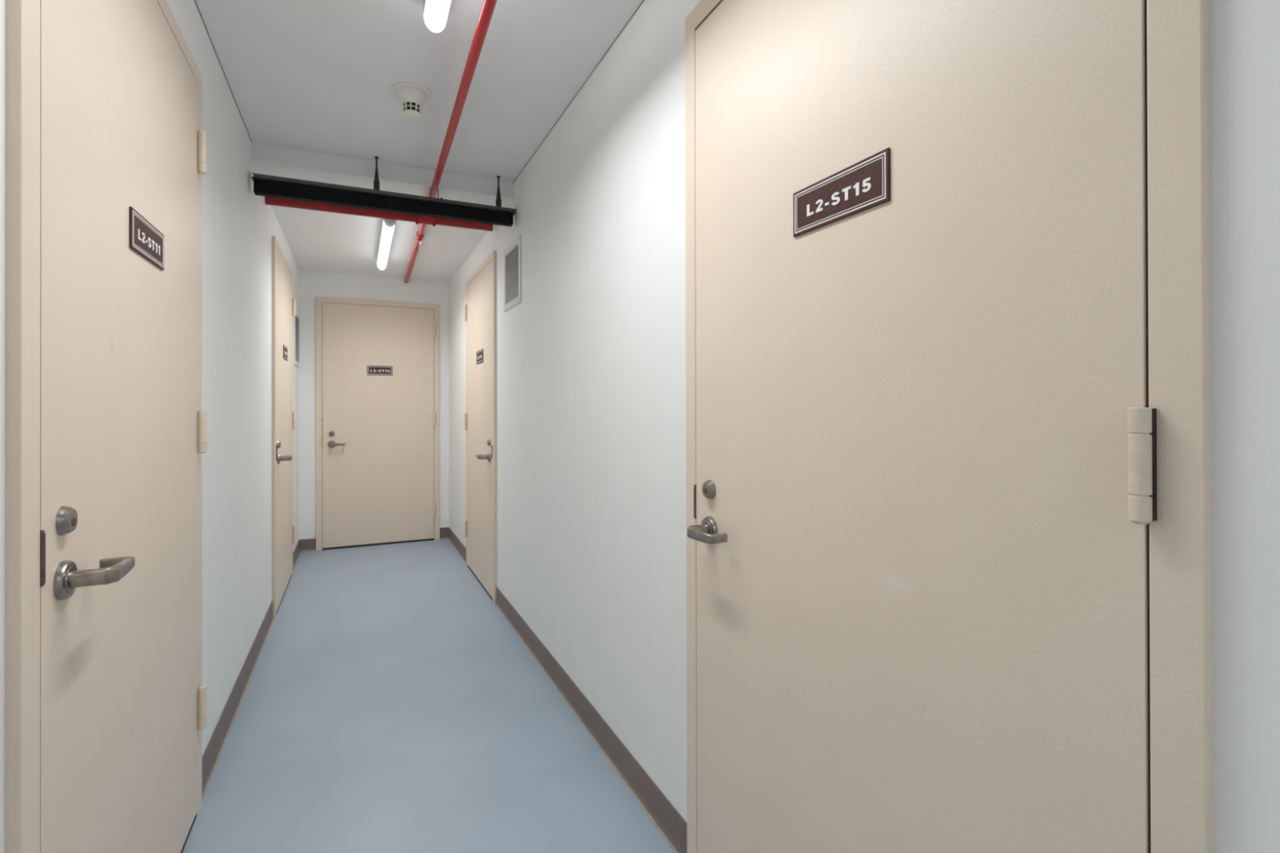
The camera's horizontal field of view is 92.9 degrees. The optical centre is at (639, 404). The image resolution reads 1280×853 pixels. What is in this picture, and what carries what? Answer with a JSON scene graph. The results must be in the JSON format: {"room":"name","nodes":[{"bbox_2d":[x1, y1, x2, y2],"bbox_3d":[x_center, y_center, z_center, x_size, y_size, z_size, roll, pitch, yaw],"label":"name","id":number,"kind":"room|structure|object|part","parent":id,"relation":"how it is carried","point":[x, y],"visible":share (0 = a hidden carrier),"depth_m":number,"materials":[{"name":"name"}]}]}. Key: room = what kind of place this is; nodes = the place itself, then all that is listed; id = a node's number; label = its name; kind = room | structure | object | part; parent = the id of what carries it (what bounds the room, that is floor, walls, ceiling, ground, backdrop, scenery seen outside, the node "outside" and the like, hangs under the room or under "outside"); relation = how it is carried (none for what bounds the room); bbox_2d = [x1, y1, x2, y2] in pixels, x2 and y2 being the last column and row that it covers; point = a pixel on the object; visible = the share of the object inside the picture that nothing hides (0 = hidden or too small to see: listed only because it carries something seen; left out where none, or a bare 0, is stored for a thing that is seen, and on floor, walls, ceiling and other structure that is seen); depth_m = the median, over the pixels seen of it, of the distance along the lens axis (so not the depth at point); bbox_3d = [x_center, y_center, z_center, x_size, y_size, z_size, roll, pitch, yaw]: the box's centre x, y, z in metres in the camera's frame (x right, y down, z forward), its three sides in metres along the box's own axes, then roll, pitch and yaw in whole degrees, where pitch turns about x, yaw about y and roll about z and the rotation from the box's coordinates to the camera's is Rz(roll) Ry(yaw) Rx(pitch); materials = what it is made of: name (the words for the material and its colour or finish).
{"room":"storage unit corridor","nodes":[
{"label":"storage unit corridor","id":0,"kind":"room"},
{"bbox_2d":[0,0,298,852],"bbox_3d":[-1.040,-0.008,1.018,0.130,2.446,9.125,0,0,-25],"label":"wall","id":1,"kind":"structure","parent":0,"point":[238,227],"depth_m":2.33,"materials":[{"name":"white paint"}]},
{"bbox_2d":[4,0,206,852],"bbox_3d":[-1.138,0.102,1.347,0.209,2.228,1.099,0,0,-25],"label":"door","id":2,"kind":"structure","parent":1,"relation":"in","point":[106,421],"depth_m":1.14,"materials":[{"name":"beige paint"}]},
{"bbox_3d":[-0.904,0.231,0.914,0.015,0.085,0.003,0,0,-25],"label":"strike plate","id":3,"kind":"part","parent":2,"relation":"part of","materials":[{"name":"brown metal"}]},
{"bbox_3d":[-0.913,0.283,1.038,0.062,0.028,0.117,0,0,-25],"label":"lever","id":4,"kind":"part","parent":2,"relation":"part of","materials":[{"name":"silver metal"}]},
{"bbox_2d":[128,206,164,270],"bbox_3d":[-1.113,-0.370,1.376,0.005,0.086,0.235,0,0,-25],"label":"door sign","id":5,"kind":"object","parent":2,"relation":"attached to","point":[144,238],"visible":1,"depth_m":1.35,"materials":[{"name":"brown plastic"}]},
{"bbox_2d":[193,0,252,142],"bbox_3d":[-1.151,-1.228,1.415,0.004,0.004,3.130,0,0,-25],"label":"sealant line","id":6,"kind":"structure","parent":1,"relation":"attached to","point":[196,4],"depth_m":2.19,"materials":[{"name":"beige"}]},
{"bbox_2d":[201,539,301,801],"bbox_3d":[-0.951,1.164,1.000,0.014,0.102,9.025,0,0,-25],"label":"baseboard","id":7,"kind":"structure","parent":1,"relation":"attached to","point":[210,758],"depth_m":2.39,"materials":[{"name":"brown rubber"}]},
{"bbox_2d":[271,235,296,617],"bbox_3d":[-2.347,0.129,3.956,0.209,2.195,1.044,0,0,-25],"label":"door","id":8,"kind":"structure","parent":1,"relation":"in","point":[283,304],"depth_m":3.80,"materials":[{"name":"beige paint"}]},
{"bbox_3d":[-2.120,0.280,3.539,0.015,0.090,0.003,0,0,-25],"label":"strike plate","id":9,"kind":"part","parent":8,"relation":"part of","materials":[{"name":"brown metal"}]},
{"bbox_2d":[283,344,288,360],"bbox_3d":[-2.317,-0.338,3.974,0.005,0.086,0.235,0,0,-25],"label":"door sign","id":10,"kind":"object","parent":8,"relation":"attached to","point":[285,348],"visible":1,"depth_m":3.94,"materials":[{"name":"brown"}]},
{"bbox_3d":[-2.129,0.320,3.662,0.062,0.028,0.117,0,0,-25],"label":"lever","id":11,"kind":"part","parent":8,"relation":"part of","materials":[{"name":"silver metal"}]},
{"bbox_2d":[293,310,299,367],"bbox_3d":[-2.749,-0.526,4.871,0.010,0.430,0.430,0,0,-25],"label":"air vent","id":12,"kind":"object","parent":1,"relation":"in","point":[296,318],"visible":0.9,"depth_m":4.88,"materials":[{"name":"white metal"}]},
{"bbox_2d":[298,270,448,539],"bbox_3d":[-2.336,0.008,5.410,1.210,2.446,0.130,0,0,-25],"label":"wall","id":13,"kind":"structure","parent":0,"point":[312,284],"depth_m":5.18,"materials":[{"name":"white paint"}]},
{"bbox_2d":[299,527,448,551],"bbox_3d":[-2.303,1.179,5.341,1.200,0.102,0.014,0,0,-25],"label":"baseboard","id":14,"kind":"structure","parent":13,"relation":"attached to","point":[305,544],"depth_m":5.13,"materials":[{"name":"brown rubber"}]},
{"bbox_2d":[324,538,426,548],"bbox_3d":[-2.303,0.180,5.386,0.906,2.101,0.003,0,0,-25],"label":"threshold","id":15,"kind":"object","parent":13,"relation":"attached to","point":[424,539],"depth_m":5.35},
{"bbox_2d":[315,297,439,550],"bbox_3d":[-2.297,0.159,5.373,1.000,2.143,0.209,0,0,-25],"label":"door","id":16,"kind":"structure","parent":13,"relation":"in","point":[378,437],"depth_m":5.33,"materials":[{"name":"beige paint"}]},
{"bbox_3d":[-2.569,0.336,5.164,0.117,0.028,0.062,0,0,-25],"label":"lever","id":17,"kind":"part","parent":16,"relation":"part of","materials":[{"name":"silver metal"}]},
{"bbox_2d":[367,365,392,375],"bbox_3d":[-2.285,-0.300,5.341,0.205,0.082,0.005,0,0,-25],"label":"door sign","id":18,"kind":"object","parent":16,"relation":"attached to","point":[371,370],"visible":1,"depth_m":5.34,"materials":[{"name":"brown plastic"}]},
{"bbox_2d":[251,142,513,282],"bbox_3d":[-1.783,-1.177,4.227,1.232,0.086,2.500,0,0,-25],"label":"ceiling","id":19,"kind":"structure","parent":0,"point":[317,241],"depth_m":3.85,"materials":[{"name":"paint"}]},
{"bbox_2d":[377,218,395,270],"bbox_3d":[-1.726,-1.088,4.123,0.070,0.093,1.325,0,0,-25],"label":"ceiling lamp","id":20,"kind":"object","parent":19,"relation":"attached to","point":[388,225],"visible":0.71,"depth_m":3.96,"materials":[{"name":"white plastic"}]},
{"bbox_2d":[195,0,642,182],"bbox_3d":[-0.421,-1.291,1.312,1.750,0.120,9.525,0,0,-25],"label":"ceiling","id":21,"kind":"structure","parent":0,"point":[318,76],"depth_m":2.23,"materials":[{"name":"paint"}]},
{"bbox_2d":[249,156,515,226],"bbox_3d":[-1.229,-1.097,3.038,1.219,0.256,0.068,0,0,-25],"label":"cable tray","id":22,"kind":"object","parent":21,"relation":"hanging from","point":[265,185],"visible":1,"depth_m":3.00,"materials":[{"name":"black metal"}]},
{"bbox_3d":[-1.304,-1.130,3.010,0.028,0.189,0.032,0,0,-25],"label":"hanger rod","id":23,"kind":"part","parent":22,"relation":"part of","materials":[{"name":"black metal"}]},
{"bbox_2d":[265,0,497,283],"bbox_3d":[-0.408,-1.100,1.262,1.205,0.088,9.023,0,0,-25],"label":"pipe","id":24,"kind":"object","parent":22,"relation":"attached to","point":[488,6],"visible":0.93,"depth_m":3.25,"materials":[{"name":"red metal"}]},
{"bbox_3d":[-1.228,-1.043,3.044,1.213,0.021,0.058,0,0,-25],"label":"channel rail","id":25,"kind":"part","parent":22,"relation":"part of","materials":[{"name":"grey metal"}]},
{"bbox_3d":[-0.759,-1.131,3.264,0.028,0.189,0.032,0,0,-25],"label":"hanger rod","id":26,"kind":"part","parent":22,"relation":"part of","materials":[{"name":"black metal"}]},
{"bbox_2d":[391,81,432,118],"bbox_3d":[-0.894,-1.179,2.385,0.152,0.097,0.152,0,0,-25],"label":"smoke detector","id":27,"kind":"object","parent":21,"relation":"attached to","point":[412,95],"visible":1,"depth_m":2.35,"materials":[{"name":"white plastic"}]},
{"bbox_3d":[-0.894,-1.223,2.385,0.152,0.009,0.152,0,0,-25],"label":"mounting plate","id":28,"kind":"part","parent":27,"relation":"part of","materials":[{"name":"white plastic"}]},
{"bbox_2d":[422,0,451,32],"bbox_3d":[-0.376,-1.185,1.322,0.070,0.093,1.225,0,0,-25],"label":"ceiling lamp","id":29,"kind":"object","parent":21,"relation":"attached to","point":[435,12],"visible":1,"depth_m":1.79,"materials":[{"name":"white plastic"}]},
{"bbox_2d":[182,538,675,852],"bbox_3d":[-0.415,1.275,1.305,1.750,0.120,9.525,0,0,-25],"label":"floor","id":30,"kind":"structure","parent":0,"point":[388,704],"depth_m":2.25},
{"bbox_2d":[448,0,1279,852],"bbox_3d":[0.204,-0.009,1.599,0.133,2.446,9.125,0,0,-25],"label":"wall","id":31,"kind":"structure","parent":0,"point":[591,358],"depth_m":1.83,"materials":[{"name":"white paint"}]},
{"bbox_2d":[463,250,497,603],"bbox_3d":[-1.088,0.138,4.219,0.209,2.173,1.023,0,0,-25],"label":"door","id":32,"kind":"structure","parent":31,"relation":"in","point":[480,308],"depth_m":4.08,"materials":[{"name":"beige paint"}]},
{"bbox_2d":[475,349,483,364],"bbox_3d":[-1.094,-0.327,4.148,0.006,0.086,0.235,0,0,-25],"label":"door sign","id":33,"kind":"object","parent":32,"relation":"attached to","point":[479,354],"visible":1,"depth_m":4.14,"materials":[{"name":"brown"}]},
{"bbox_3d":[-1.006,0.331,3.873,0.062,0.028,0.117,0,0,-25],"label":"lever","id":34,"kind":"part","parent":32,"relation":"part of","materials":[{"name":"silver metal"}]},
{"bbox_2d":[503,235,521,311],"bbox_3d":[-0.707,-0.716,3.364,0.010,0.350,0.375,0,0,-25],"label":"air vent","id":35,"kind":"object","parent":31,"relation":"in","point":[513,254],"visible":1,"depth_m":3.35,"materials":[{"name":"white metal"}]},
{"bbox_2d":[448,527,687,852],"bbox_3d":[0.163,1.163,1.520,0.014,0.102,9.025,0,0,-25],"label":"baseboard","id":36,"kind":"structure","parent":31,"relation":"attached to","point":[670,824],"depth_m":2.13,"materials":[{"name":"brown rubber"}]},
{"bbox_2d":[512,0,644,182],"bbox_3d":[-0.031,-1.229,1.938,0.004,0.004,3.130,0,0,-25],"label":"sealant line","id":37,"kind":"structure","parent":31,"relation":"attached to","point":[642,2],"depth_m":2.29,"materials":[{"name":"beige"}]},
{"bbox_2d":[684,0,1213,852],"bbox_3d":[0.377,0.100,1.118,0.209,2.224,1.069,0,0,-25],"label":"door","id":38,"kind":"structure","parent":31,"relation":"in","point":[948,438],"depth_m":0.88,"materials":[{"name":"beige paint"}]},
{"bbox_3d":[0.143,0.246,1.543,0.015,0.087,0.003,0,0,-25],"label":"strike plate","id":39,"kind":"part","parent":38,"relation":"part of","materials":[{"name":"silver metal"}]},
{"bbox_3d":[0.154,0.302,1.419,0.062,0.028,0.117,0,0,-25],"label":"lever","id":40,"kind":"part","parent":38,"relation":"part of","materials":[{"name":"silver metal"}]},
{"bbox_2d":[793,147,890,237],"bbox_3d":[0.352,-0.372,1.087,0.006,0.086,0.235,0,0,-25],"label":"door sign","id":41,"kind":"object","parent":38,"relation":"attached to","point":[864,184],"visible":1,"depth_m":1.07,"materials":[{"name":"brown plastic"}]}
]}

